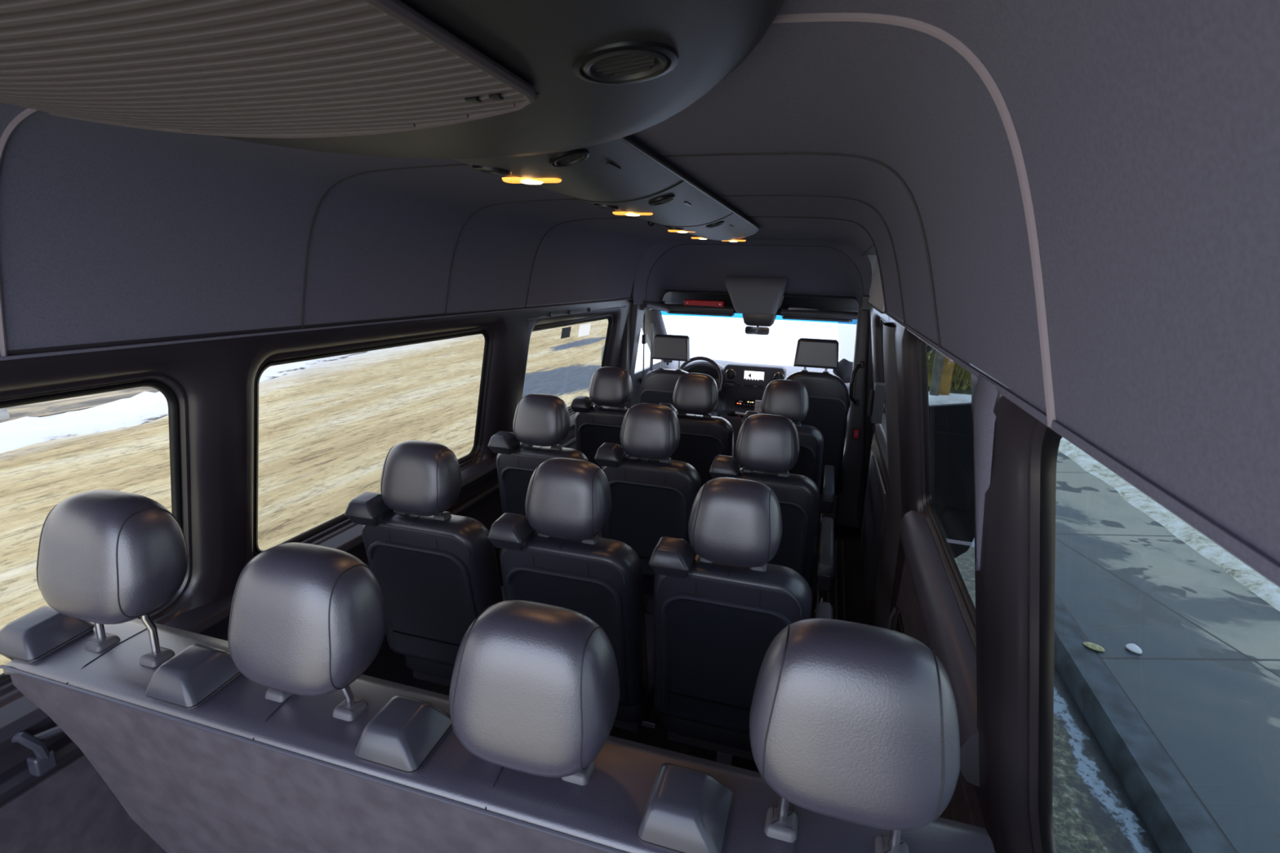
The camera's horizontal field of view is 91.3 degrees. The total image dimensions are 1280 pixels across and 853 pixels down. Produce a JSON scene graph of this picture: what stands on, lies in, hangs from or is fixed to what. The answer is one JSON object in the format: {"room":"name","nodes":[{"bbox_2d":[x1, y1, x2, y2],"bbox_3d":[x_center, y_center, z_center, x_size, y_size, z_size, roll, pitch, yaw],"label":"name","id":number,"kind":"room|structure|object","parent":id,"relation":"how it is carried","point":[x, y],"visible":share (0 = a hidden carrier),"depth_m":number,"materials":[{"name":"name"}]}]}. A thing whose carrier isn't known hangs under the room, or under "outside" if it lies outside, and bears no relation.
{"room":"vehicle interior","nodes":[
{"label":"vehicle interior","id":0,"kind":"room"},
{"bbox_2d":[0,295,660,774],"bbox_3d":[-0.611,0.123,3.240,0.166,1.500,6.475,6,14,16],"label":"wall","id":1,"kind":"structure","parent":0,"point":[212,383],"depth_m":1.62,"materials":[{"name":"grey plastic"}]},
{"bbox_2d":[11,725,63,777],"bbox_3d":[-1.202,0.639,1.286,0.054,0.106,0.135,6,14,16],"label":"latch","id":2,"kind":"object","parent":1,"relation":"attached to","point":[43,760],"depth_m":1.25,"materials":[{"name":"grey plastic"}]},
{"bbox_2d":[0,752,166,852],"bbox_3d":[-1.306,1.071,1.171,0.070,0.599,1.750,6,14,16],"label":"floor","id":3,"kind":"structure","parent":1,"relation":"attached to","point":[70,809],"depth_m":1.35,"materials":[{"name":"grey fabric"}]},
{"bbox_2d":[0,379,181,683],"bbox_3d":[-1.347,0.315,0.880,0.111,0.595,1.437,6,14,16],"label":"window","id":4,"kind":"structure","parent":1,"relation":"in","point":[171,401],"depth_m":1.44,"materials":[{"name":"black rubber"}]},
{"bbox_2d":[0,434,575,804],"bbox_3d":[-0.877,0.429,2.469,0.047,0.053,4.700,6,14,16],"label":"trim","id":5,"kind":"structure","parent":1,"relation":"attached to","point":[16,779],"depth_m":1.32,"materials":[{"name":"grey plastic"}]},
{"bbox_2d":[0,403,605,754],"bbox_3d":[-0.869,0.314,2.440,0.057,0.073,4.700,6,14,16],"label":"trim","id":6,"kind":"structure","parent":1,"relation":"attached to","point":[21,714],"depth_m":1.60,"materials":[{"name":"grey plastic"}]},
{"bbox_2d":[0,297,633,360],"bbox_3d":[-0.765,-0.398,2.280,0.050,0.008,4.775,6,14,16],"label":"trim","id":7,"kind":"structure","parent":1,"relation":"attached to","point":[170,342],"depth_m":1.50,"materials":[{"name":"plastic"}]},
{"bbox_2d":[254,330,488,554],"bbox_3d":[-0.902,-0.018,2.302,0.112,0.602,1.220,6,14,16],"label":"window","id":8,"kind":"structure","parent":1,"relation":"in","point":[275,362],"depth_m":2.02,"materials":[{"name":"black rubber"}]},
{"bbox_2d":[0,12,1056,426],"bbox_3d":[-0.354,-0.244,0.808,1.609,0.431,0.007,6,14,18],"label":"trim","id":9,"kind":"structure","parent":1,"relation":"attached to","point":[1002,106],"depth_m":0.58,"materials":[{"name":"grey plastic"}]},
{"bbox_2d":[532,316,610,409],"bbox_3d":[-0.435,-0.356,3.806,0.107,0.572,1.270,6,14,16],"label":"window","id":10,"kind":"structure","parent":1,"relation":"in","point":[606,317],"depth_m":3.99,"materials":[{"name":"black rubber"}]},
{"bbox_2d":[560,326,571,338],"bbox_3d":[-0.429,-0.544,3.625,0.012,0.062,0.125,6,14,16],"label":"sticker","id":11,"kind":"object","parent":10,"relation":"attached to","point":[566,331],"visible":1,"depth_m":3.62,"materials":[{"name":"black paper"}]},
{"bbox_2d":[577,322,591,337],"bbox_3d":[-0.346,-0.602,3.897,0.014,0.077,0.190,6,14,16],"label":"sticker","id":12,"kind":"object","parent":10,"relation":"attached to","point":[584,329],"visible":1,"depth_m":3.89,"materials":[{"name":"white paper"}]},
{"bbox_2d":[528,306,625,319],"bbox_3d":[-0.324,-0.688,3.698,0.029,0.030,1.500,6,14,16],"label":"trim","id":13,"kind":"structure","parent":1,"relation":"attached to","point":[570,313],"depth_m":3.53,"materials":[{"name":"grey plastic"}]},
{"bbox_2d":[301,152,940,346],"bbox_3d":[-0.155,-0.392,1.444,1.604,0.429,0.004,6,14,16],"label":"trim","id":14,"kind":"structure","parent":1,"relation":"attached to","point":[744,153],"depth_m":1.27,"materials":[{"name":"grey plastic"}]},
{"bbox_2d":[601,345,642,382],"bbox_3d":[-0.138,-0.540,5.338,0.385,0.340,0.142,6,14,16],"label":"mirror","id":15,"kind":"object","parent":1,"relation":"attached to","point":[602,351],"visible":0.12,"depth_m":5.31,"materials":[{"name":"grey plastic"}]},
{"bbox_2d":[601,345,604,361],"bbox_3d":[-0.207,-0.547,5.358,0.240,0.340,0.142,6,14,16],"label":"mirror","id":16,"kind":"object","parent":15,"relation":"attached to","point":[602,351],"depth_m":5.30,"materials":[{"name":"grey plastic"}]},
{"bbox_2d":[614,293,633,408],"bbox_3d":[-0.134,-0.223,4.715,0.100,1.520,0.140,6,14,16],"label":"trim","id":17,"kind":"structure","parent":1,"relation":"attached to","point":[624,362],"depth_m":4.57,"materials":[{"name":"grey plastic"}]},
{"bbox_2d":[630,301,644,406],"bbox_3d":[-0.065,-0.258,4.844,0.154,1.410,0.258,6,14,16],"label":"trim","id":18,"kind":"structure","parent":1,"relation":"attached to","point":[637,314],"depth_m":4.64,"materials":[{"name":"grey plastic"}]},
{"bbox_2d":[641,313,647,379],"bbox_3d":[0.028,-0.490,4.837,0.030,0.750,0.050,6,14,16],"label":"belt","id":19,"kind":"object","parent":1,"relation":"attached to","point":[644,337],"visible":0.84,"depth_m":4.78,"materials":[{"name":"black fabric"}]},
{"bbox_2d":[649,323,654,370],"bbox_3d":[0.104,-0.740,5.302,0.020,0.540,0.025,6,14,16],"label":"trim","id":20,"kind":"structure","parent":1,"relation":"attached to","point":[652,324],"depth_m":5.30,"materials":[{"name":"grey plastic"}]},
{"bbox_2d":[641,309,666,351],"bbox_3d":[1.019,-0.718,5.343,2.080,0.512,1.040,6,14,16],"label":"trim","id":21,"kind":"structure","parent":1,"relation":"attached to","point":[651,316],"depth_m":5.28,"materials":[{"name":"grey plastic"}]},
{"bbox_2d":[640,300,670,311],"bbox_3d":[0.139,-0.939,4.887,0.167,0.111,0.606,6,14,16],"label":"trim","id":22,"kind":"structure","parent":1,"relation":"attached to","point":[646,304],"depth_m":4.74,"materials":[{"name":"grey plastic"}]},
{"bbox_2d":[444,195,905,324],"bbox_3d":[0.043,-0.541,2.077,1.604,0.429,0.004,6,14,16],"label":"trim","id":23,"kind":"structure","parent":1,"relation":"attached to","point":[868,205],"depth_m":1.92,"materials":[{"name":"grey plastic"}]},
{"bbox_2d":[663,303,734,313],"bbox_3d":[0.449,-0.930,4.935,0.585,0.057,0.081,6,14,16],"label":"trim","id":24,"kind":"structure","parent":1,"relation":"attached to","point":[673,307],"depth_m":4.89,"materials":[{"name":"grey plastic"}]},
{"bbox_2d":[666,311,734,316],"bbox_3d":[0.485,-0.906,5.005,0.530,0.019,0.140,6,14,16],"label":"sun visor","id":25,"kind":"object","parent":1,"relation":"attached to","point":[670,312],"visible":0.76,"depth_m":4.94,"materials":[{"name":"grey plastic"}]},
{"bbox_2d":[524,216,886,314],"bbox_3d":[0.246,-0.693,2.724,1.608,0.429,0.004,5,14,13],"label":"trim","id":26,"kind":"structure","parent":1,"relation":"attached to","point":[747,216],"depth_m":2.60,"materials":[{"name":"grey plastic"}]},
{"bbox_2d":[645,244,863,300],"bbox_3d":[0.780,-1.048,4.401,1.532,0.446,0.005,6,14,16],"label":"trim","id":27,"kind":"structure","parent":1,"relation":"attached to","point":[680,244],"depth_m":4.33,"materials":[{"name":"grey plastic"}]},
{"bbox_2d":[724,275,788,314],"bbox_3d":[0.903,-1.020,4.841,0.474,0.280,0.410,6,14,16],"label":"trim","id":28,"kind":"structure","parent":1,"relation":"attached to","point":[748,294],"depth_m":4.67,"materials":[{"name":"grey plastic"}]},
{"bbox_2d":[742,313,776,334],"bbox_3d":[0.918,-0.800,4.838,0.260,0.165,0.154,6,14,16],"label":"mirror","id":29,"kind":"object","parent":28,"relation":"attached to","point":[760,321],"visible":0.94,"depth_m":4.78,"materials":[{"name":"grey plastic"}]},
{"bbox_2d":[660,311,857,324],"bbox_3d":[1.041,-0.735,5.413,1.760,0.512,0.990,6,14,16],"label":"window","id":30,"kind":"structure","parent":1,"relation":"in","point":[736,315],"depth_m":5.01,"materials":[{"name":"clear glass"}]},
{"bbox_2d":[664,289,857,315],"bbox_3d":[0.942,-0.985,4.983,1.520,0.156,0.400,6,14,16],"label":"trim","id":31,"kind":"structure","parent":1,"relation":"attached to","point":[789,300],"depth_m":5.04,"materials":[{"name":"black plastic"}]},
{"bbox_2d":[684,299,726,306],"bbox_3d":[0.516,-0.973,4.956,0.315,0.054,0.143,6,14,16],"label":"folder","id":32,"kind":"object","parent":31,"relation":"on","point":[686,302],"visible":0.81,"depth_m":4.89,"materials":[{"name":"red plastic"}]},
{"bbox_2d":[787,306,817,310],"bbox_3d":[1.262,-0.892,4.786,0.240,0.026,0.200,6,14,16],"label":"paper stack","id":33,"kind":"object","parent":31,"relation":"on","point":[789,308],"visible":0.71,"depth_m":4.76,"materials":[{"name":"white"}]},
{"bbox_2d":[662,239,876,311],"bbox_3d":[0.910,-1.160,4.812,1.800,0.585,0.900,6,14,16],"label":"trim","id":34,"kind":"structure","parent":1,"relation":"attached to","point":[667,297],"depth_m":4.92,"materials":[{"name":"black plastic"}]},
{"bbox_2d":[782,315,852,322],"bbox_3d":[1.345,-0.819,4.756,0.510,0.019,0.140,6,14,16],"label":"sun visor","id":35,"kind":"object","parent":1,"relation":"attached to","point":[784,317],"visible":0.93,"depth_m":4.69,"materials":[{"name":"grey plastic"}]},
{"bbox_2d":[780,308,857,319],"bbox_3d":[1.336,-0.840,4.678,0.550,0.057,0.081,6,14,16],"label":"trim","id":36,"kind":"structure","parent":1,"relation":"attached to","point":[784,312],"depth_m":4.64,"materials":[{"name":"grey plastic"}]},
{"bbox_2d":[0,0,1279,562],"bbox_3d":[0.017,-0.532,1.991,1.644,0.446,4.750,6,14,16],"label":"ceiling","id":37,"kind":"structure","parent":0,"point":[1148,131],"depth_m":0.81,"materials":[{"name":"fabric"}]},
{"bbox_2d":[0,0,784,159],"bbox_3d":[-0.452,-0.334,0.385,1.135,0.136,1.388,6,14,16],"label":"air conditioner","id":38,"kind":"object","parent":37,"relation":"attached to","point":[437,79],"visible":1,"depth_m":0.54,"materials":[{"name":"grey plastic"}]},
{"bbox_2d":[0,0,540,137],"bbox_3d":[-0.540,-0.280,0.363,0.703,0.038,0.892,6,14,16],"label":"return air grille","id":39,"kind":"object","parent":38,"relation":"attached to","point":[255,68],"depth_m":0.52,"materials":[{"name":"grey plastic"}]},
{"bbox_2d":[571,40,678,84],"bbox_3d":[-0.014,-0.329,0.566,0.097,0.019,0.098,6,14,16],"label":"air vent","id":40,"kind":"object","parent":38,"relation":"attached to","point":[598,62],"depth_m":0.56,"materials":[{"name":"grey plastic"}]},
{"bbox_2d":[450,134,759,241],"bbox_3d":[0.072,-0.726,2.093,0.408,0.077,2.657,6,14,16],"label":"console","id":41,"kind":"object","parent":37,"relation":"attached to","point":[624,175],"visible":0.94,"depth_m":1.43,"materials":[{"name":"plastic"}]},
{"bbox_2d":[471,164,511,175],"bbox_3d":[-0.278,-0.482,1.176,0.072,0.015,0.072,-6,16,-28],"label":"round vent","id":42,"kind":"object","parent":41,"relation":"attached to","point":[496,170],"depth_m":1.15,"materials":[{"name":"grey plastic"}]},
{"bbox_2d":[502,177,561,184],"bbox_3d":[-0.221,-0.501,1.278,0.128,0.010,0.048,6,14,16],"label":"reading lamp","id":43,"kind":"object","parent":41,"relation":"attached to","point":[529,180],"depth_m":1.26,"materials":[{"name":"yellow"}]},
{"bbox_2d":[548,148,589,167],"bbox_3d":[-0.125,-0.472,1.099,0.071,0.027,0.073,6,14,16],"label":"round vent","id":44,"kind":"object","parent":41,"relation":"attached to","point":[564,158],"depth_m":1.09,"materials":[{"name":"grey plastic"}]},
{"bbox_2d":[593,203,619,209],"bbox_3d":[-0.094,-0.620,1.763,0.072,0.015,0.072,-6,16,-28],"label":"round vent","id":45,"kind":"object","parent":41,"relation":"attached to","point":[602,206],"depth_m":1.74,"materials":[{"name":"grey plastic"}]},
{"bbox_2d":[613,211,653,216],"bbox_3d":[-0.022,-0.654,1.926,0.128,0.010,0.048,6,14,16],"label":"reading lamp","id":46,"kind":"object","parent":41,"relation":"attached to","point":[622,213],"depth_m":1.91,"materials":[{"name":"yellow plastic"}]},
{"bbox_2d":[648,195,675,205],"bbox_3d":[0.059,-0.610,1.685,0.071,0.027,0.073,6,14,16],"label":"round vent","id":47,"kind":"object","parent":41,"relation":"attached to","point":[663,199],"depth_m":1.67,"materials":[{"name":"grey plastic"}]},
{"bbox_2d":[665,226,683,230],"bbox_3d":[0.139,-0.795,2.508,0.072,0.015,0.072,-6,16,-28],"label":"round vent","id":48,"kind":"object","parent":41,"relation":"attached to","point":[668,227],"depth_m":2.48,"materials":[{"name":"grey plastic"}]},
{"bbox_2d":[667,230,695,232],"bbox_3d":[0.182,-0.840,2.688,0.128,0.006,0.046,6,14,16],"label":"reading lamp","id":49,"kind":"object","parent":41,"relation":"attached to","point":[678,231],"depth_m":2.67,"materials":[{"name":"beige"}]},
{"bbox_2d":[706,221,724,228],"bbox_3d":[0.292,-0.785,2.430,0.071,0.027,0.073,6,14,16],"label":"round vent","id":50,"kind":"object","parent":41,"relation":"attached to","point":[717,224],"depth_m":2.41,"materials":[{"name":"grey plastic"}]},
{"bbox_2d":[411,524,868,773],"bbox_3d":[0.131,1.026,2.885,1.900,0.040,5.900,6,14,16],"label":"floor","id":51,"kind":"structure","parent":0,"point":[855,588],"depth_m":3.27,"materials":[{"name":"plastic"}]},
{"bbox_2d":[344,440,505,687],"bbox_3d":[-0.584,0.562,2.148,0.424,1.168,0.665,6,14,16],"label":"passenger seat","id":52,"kind":"object","parent":51,"relation":"on","point":[436,571],"visible":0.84,"depth_m":1.83,"materials":[{"name":"grey leather"}]},
{"bbox_2d":[404,585,505,679],"bbox_3d":[-0.560,0.747,2.295,0.424,0.140,0.460,6,14,16],"label":"seat cushion","id":53,"kind":"object","parent":52,"relation":"on","point":[419,666],"depth_m":2.11,"materials":[{"name":"grey leather"}]},
{"bbox_2d":[0,489,995,852],"bbox_3d":[-0.276,0.736,1.255,1.634,1.274,0.666,6,14,16],"label":"bench","id":54,"kind":"object","parent":51,"relation":"on","point":[273,736],"visible":1,"depth_m":0.89,"materials":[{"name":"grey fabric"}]},
{"bbox_2d":[488,393,602,537],"bbox_3d":[-0.351,0.387,2.893,0.424,1.168,0.665,6,14,16],"label":"passenger seat","id":55,"kind":"object","parent":51,"relation":"on","point":[541,421],"visible":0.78,"depth_m":2.54,"materials":[{"name":"black leather"}]},
{"bbox_2d":[487,457,658,732],"bbox_3d":[-0.140,0.607,2.020,0.424,1.168,0.665,6,14,16],"label":"passenger seat","id":56,"kind":"object","parent":51,"relation":"on","point":[555,554],"visible":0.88,"depth_m":1.68,"materials":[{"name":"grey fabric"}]},
{"bbox_2d":[615,612,654,723],"bbox_3d":[-0.117,0.792,2.166,0.424,0.140,0.460,6,14,16],"label":"seat cushion","id":57,"kind":"object","parent":56,"relation":"on","point":[642,710],"depth_m":1.94,"materials":[{"name":"grey leather"}]},
{"bbox_2d":[569,366,632,467],"bbox_3d":[-0.103,0.201,3.685,0.424,1.168,0.665,6,14,16],"label":"passenger seat","id":58,"kind":"object","parent":51,"relation":"on","point":[597,424],"visible":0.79,"depth_m":3.34,"materials":[{"name":"black leather"}]},
{"bbox_2d":[594,403,701,613],"bbox_3d":[0.093,0.432,2.765,0.424,1.168,0.665,6,14,16],"label":"passenger seat","id":59,"kind":"object","parent":51,"relation":"on","point":[653,495],"visible":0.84,"depth_m":2.44,"materials":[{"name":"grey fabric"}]},
{"bbox_2d":[643,577,654,594],"bbox_3d":[0.116,0.617,2.911,0.424,0.140,0.460,6,14,16],"label":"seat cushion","id":60,"kind":"object","parent":59,"relation":"on","point":[648,583],"depth_m":2.71,"materials":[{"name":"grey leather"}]},
{"bbox_2d":[639,333,717,416],"bbox_3d":[0.296,-0.070,4.666,0.535,1.253,0.627,6,14,16],"label":"seat","id":61,"kind":"object","parent":51,"relation":"on","point":[657,386],"visible":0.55,"depth_m":4.31,"materials":[{"name":"grey leather"}]},
{"bbox_2d":[659,373,733,487],"bbox_3d":[0.341,0.246,3.557,0.424,1.168,0.665,6,14,16],"label":"passenger seat","id":62,"kind":"object","parent":51,"relation":"on","point":[706,437],"visible":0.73,"depth_m":3.21,"materials":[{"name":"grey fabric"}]},
{"bbox_2d":[648,477,833,766],"bbox_3d":[0.324,0.653,1.887,0.498,1.168,0.669,6,14,16],"label":"passenger seat","id":63,"kind":"object","parent":51,"relation":"on","point":[719,604],"visible":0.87,"depth_m":1.59,"materials":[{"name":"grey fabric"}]},
{"bbox_2d":[658,712,751,751],"bbox_3d":[0.315,0.836,2.041,0.424,0.140,0.460,6,14,16],"label":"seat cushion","id":64,"kind":"object","parent":63,"relation":"on","point":[726,739],"depth_m":1.85,"materials":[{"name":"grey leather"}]},
{"bbox_2d":[720,411,762,463],"bbox_3d":[0.837,0.189,4.942,0.430,0.650,0.210,6,14,16],"label":"console","id":65,"kind":"object","parent":51,"relation":"on","point":[735,420],"visible":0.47,"depth_m":4.83,"materials":[{"name":"grey plastic"}]},
{"bbox_2d":[754,400,761,411],"bbox_3d":[0.918,-0.160,4.830,0.060,0.080,0.040,6,14,16],"label":"paper packet","id":66,"kind":"object","parent":65,"relation":"on","point":[757,402],"visible":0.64,"depth_m":4.81,"materials":[{"name":"grey paper"}]},
{"bbox_2d":[646,359,850,417],"bbox_3d":[1.003,-0.307,5.433,1.760,0.590,1.062,6,14,16],"label":"dashboard","id":67,"kind":"object","parent":51,"relation":"on","point":[744,384],"visible":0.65,"depth_m":4.98,"materials":[{"name":"grey plastic"}]},
{"bbox_2d":[680,356,722,391],"bbox_3d":[0.508,-0.374,4.909,0.372,0.347,0.334,-11,19,-42],"label":"steering wheel","id":68,"kind":"object","parent":67,"relation":"attached to","point":[719,381],"visible":0.41,"depth_m":4.84,"materials":[{"name":"grey plastic"}]},
{"bbox_2d":[682,360,726,379],"bbox_3d":[0.540,-0.479,5.109,0.380,0.130,0.260,6,14,16],"label":"hood","id":69,"kind":"object","parent":67,"relation":"attached to","point":[706,367],"depth_m":4.98,"materials":[{"name":"grey plastic"}]},
{"bbox_2d":[725,368,735,379],"bbox_3d":[0.716,-0.415,4.952,0.084,0.084,0.008,6,14,16],"label":"air vent","id":70,"kind":"object","parent":67,"relation":"attached to","point":[730,373],"depth_m":4.95,"materials":[{"name":"black plastic"}]},
{"bbox_2d":[773,372,784,380],"bbox_3d":[1.076,-0.378,4.848,0.084,0.084,0.008,6,14,16],"label":"air vent","id":71,"kind":"object","parent":67,"relation":"attached to","point":[776,375],"depth_m":4.85,"materials":[{"name":"black plastic"}]},
{"bbox_2d":[709,413,834,618],"bbox_3d":[0.558,0.478,2.632,0.498,1.168,0.669,6,14,16],"label":"passenger seat","id":72,"kind":"object","parent":51,"relation":"on","point":[767,446],"visible":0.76,"depth_m":2.29,"materials":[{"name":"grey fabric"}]},
{"bbox_2d":[740,379,835,549],"bbox_3d":[0.805,0.292,3.424,0.498,1.168,0.669,6,14,16],"label":"passenger seat","id":73,"kind":"object","parent":51,"relation":"on","point":[789,399],"visible":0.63,"depth_m":3.07,"materials":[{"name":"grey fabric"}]},
{"bbox_2d":[784,337,848,536],"bbox_3d":[1.130,0.052,4.165,0.480,1.303,0.627,6,14,16],"label":"passenger seat","id":74,"kind":"object","parent":51,"relation":"on","point":[828,393],"visible":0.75,"depth_m":3.81,"materials":[{"name":"grey leather"}]},
{"bbox_2d":[819,467,844,494],"bbox_3d":[1.143,0.304,4.299,0.480,0.150,0.480,6,14,16],"label":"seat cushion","id":75,"kind":"object","parent":74,"relation":"on","point":[838,487],"depth_m":4.04,"materials":[{"name":"grey leather"}]},
{"bbox_2d":[633,239,871,304],"bbox_3d":[0.747,-1.035,4.291,1.580,0.470,0.220,6,14,16],"label":"ceiling","id":76,"kind":"structure","parent":0,"point":[653,252],"depth_m":4.28,"materials":[{"name":"fabric"}]},
{"bbox_2d":[645,243,863,303],"bbox_3d":[0.848,-1.085,4.624,1.530,0.475,0.480,6,14,16],"label":"panel","id":77,"kind":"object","parent":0,"point":[809,270],"depth_m":4.62,"materials":[{"name":"fabric"}]},
{"bbox_2d":[830,360,853,382],"bbox_3d":[1.599,-0.435,4.881,0.216,0.185,0.175,6,14,16],"label":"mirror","id":78,"kind":"object","parent":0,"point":[844,371],"visible":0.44,"depth_m":4.82,"materials":[{"name":"black plastic"}]},
{"bbox_2d":[838,323,856,360],"bbox_3d":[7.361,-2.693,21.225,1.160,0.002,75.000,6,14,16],"label":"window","id":79,"kind":"structure","parent":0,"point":[846,332],"depth_m":23.35,"materials":[{"name":"glass"}]},
{"bbox_2d":[859,306,1047,852],"bbox_3d":[0.833,0.451,1.974,0.158,1.550,4.835,6,14,16],"label":"wall","id":80,"kind":"structure","parent":0,"point":[1005,638],"depth_m":0.90,"materials":[{"name":"grey plastic"}]},
{"bbox_2d":[826,540,845,621],"bbox_3d":[0.810,1.096,2.581,0.092,0.006,3.200,6,14,16],"label":"trim","id":81,"kind":"structure","parent":80,"relation":"attached to","point":[836,541],"depth_m":3.49,"materials":[{"name":"grey plastic"}]},
{"bbox_2d":[835,302,870,527],"bbox_3d":[1.433,-0.064,4.219,0.260,1.520,0.200,6,14,16],"label":"trim","id":82,"kind":"structure","parent":80,"relation":"attached to","point":[849,500],"depth_m":4.15,"materials":[{"name":"grey plastic"}]},
{"bbox_2d":[848,360,863,406],"bbox_3d":[1.395,-0.273,4.035,0.107,0.290,0.042,-9,18,-38],"label":"handle","id":83,"kind":"object","parent":80,"relation":"attached to","point":[855,402],"visible":1,"depth_m":4.01,"materials":[{"name":"grey plastic"}]},
{"bbox_2d":[852,427,860,439],"bbox_3d":[1.427,0.048,4.130,0.048,0.080,0.011,6,14,16],"label":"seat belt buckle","id":84,"kind":"object","parent":80,"relation":"attached to","point":[856,431],"visible":1,"depth_m":4.13,"materials":[{"name":"red plastic"}]},
{"bbox_2d":[860,295,870,311],"bbox_3d":[1.428,-0.777,3.934,0.070,0.090,0.120,6,14,16],"label":"trim","id":85,"kind":"structure","parent":80,"relation":"attached to","point":[864,305],"depth_m":3.88,"materials":[{"name":"grey plastic"}]},
{"bbox_2d":[859,329,871,521],"bbox_3d":[1.558,-0.071,4.199,0.170,1.550,0.140,6,14,16],"label":"trim","id":86,"kind":"structure","parent":80,"relation":"attached to","point":[868,424],"depth_m":4.16,"materials":[{"name":"grey plastic"}]},
{"bbox_2d":[863,245,884,313],"bbox_3d":[1.250,-0.795,3.341,0.115,0.307,1.400,6,14,16],"label":"trim","id":87,"kind":"structure","parent":80,"relation":"attached to","point":[871,251],"depth_m":3.42,"materials":[{"name":"black plastic"}]},
{"bbox_2d":[861,382,889,626],"bbox_3d":[1.191,0.318,3.176,0.132,1.020,1.230,6,14,16],"label":"door","id":88,"kind":"structure","parent":80,"relation":"in","point":[877,502],"depth_m":3.12,"materials":[{"name":"grey plastic"}]},
{"bbox_2d":[868,259,884,312],"bbox_3d":[1.281,-0.784,3.334,0.042,0.285,1.400,6,14,16],"label":"trim","id":89,"kind":"structure","parent":80,"relation":"attached to","point":[876,296],"depth_m":3.40,"materials":[{"name":"white paint"}]},
{"bbox_2d":[881,320,885,408],"bbox_3d":[1.240,-0.224,3.060,0.101,0.530,1.100,6,14,16],"label":"window","id":90,"kind":"structure","parent":80,"relation":"in","point":[882,322],"depth_m":3.54,"materials":[{"name":"black glass"}]},
{"bbox_2d":[873,322,902,628],"bbox_3d":[0.948,0.307,2.471,0.135,1.400,0.300,6,14,16],"label":"trim","id":91,"kind":"structure","parent":80,"relation":"attached to","point":[890,550],"depth_m":2.35,"materials":[{"name":"grey plastic"}]},
{"bbox_2d":[887,606,899,630],"bbox_3d":[0.781,0.657,1.914,0.032,0.141,0.183,6,14,16],"label":"trim","id":92,"kind":"structure","parent":80,"relation":"attached to","point":[891,620],"depth_m":1.98,"materials":[{"name":"grey plastic"}]},
{"bbox_2d":[895,613,904,634],"bbox_3d":[0.791,0.648,1.902,0.010,0.090,0.160,6,14,16],"label":"trim","id":93,"kind":"structure","parent":80,"relation":"attached to","point":[900,628],"depth_m":1.92,"materials":[{"name":"black plastic"}]},
{"bbox_2d":[906,328,952,361],"bbox_3d":[0.722,-0.228,1.605,0.009,0.009,0.930,6,14,16],"label":"trim","id":94,"kind":"structure","parent":80,"relation":"attached to","point":[907,329],"depth_m":1.39,"materials":[{"name":"white paint"}]},
{"bbox_2d":[892,557,986,829],"bbox_3d":[0.714,0.739,1.561,0.068,0.418,1.100,6,14,16],"label":"trim","id":95,"kind":"structure","parent":80,"relation":"attached to","point":[963,806],"depth_m":1.21,"materials":[{"name":"black plastic"}]},
{"bbox_2d":[899,510,979,786],"bbox_3d":[0.732,0.439,1.538,0.080,0.135,1.060,6,14,16],"label":"trim","id":96,"kind":"structure","parent":80,"relation":"attached to","point":[946,633],"depth_m":1.36,"materials":[{"name":"grey plastic"}]},
{"bbox_2d":[920,340,975,629],"bbox_3d":[0.743,0.081,1.475,0.100,0.570,0.935,6,14,16],"label":"window","id":97,"kind":"structure","parent":80,"relation":"in","point":[947,387],"depth_m":1.55,"materials":[{"name":"clear glass"}]},
{"bbox_2d":[973,373,998,570],"bbox_3d":[0.493,0.083,0.888,0.047,0.300,0.125,6,14,16],"label":"trim","id":98,"kind":"structure","parent":80,"relation":"attached to","point":[986,393],"depth_m":0.88,"materials":[{"name":"plastic"}]},
{"bbox_2d":[884,311,1279,587],"bbox_3d":[0.601,-0.126,1.141,0.070,0.011,3.330,6,14,16],"label":"trim","id":99,"kind":"structure","parent":80,"relation":"attached to","point":[1262,563],"depth_m":0.41,"materials":[{"name":"plastic"}]},
{"bbox_2d":[1038,426,1279,852],"bbox_3d":[0.367,0.424,0.261,0.118,0.688,1.235,6,14,16],"label":"window","id":100,"kind":"structure","parent":80,"relation":"in","point":[1159,710],"depth_m":0.57,"materials":[{"name":"clear glass"}]},
{"label":"outside","id":101,"kind":"structure","parent":0,"visible":0},
{"bbox_2d":[0,386,159,422],"bbox_3d":[-25.869,-7.313,35.912,50.400,0.001,65.000,6,14,16],"label":"field","id":102,"kind":"structure","parent":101,"point":[40,409],"depth_m":9.55,"materials":[{"name":"grey snow"}]},
{"bbox_2d":[0,408,9,421],"bbox_3d":[-9.031,-0.229,7.465,0.622,0.780,2.200,3,14,6],"label":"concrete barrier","id":103,"kind":"object","parent":102,"relation":"on","point":[4,415],"visible":0.92,"depth_m":8.50,"materials":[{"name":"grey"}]},
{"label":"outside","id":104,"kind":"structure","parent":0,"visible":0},
{"bbox_2d":[0,315,839,674],"bbox_3d":[-13.156,-12.219,57.626,61.750,0.001,135.000,6,14,16],"label":"ground","id":105,"kind":"structure","parent":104,"point":[327,430],"depth_m":8.53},
{"bbox_2d":[0,346,401,453],"bbox_3d":[-4.343,-5.478,30.646,3.230,0.303,55.566,4,14,10],"label":"snow bank","id":106,"kind":"object","parent":105,"relation":"on","point":[144,407],"visible":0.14,"depth_m":8.43,"materials":[{"name":"white snow"}]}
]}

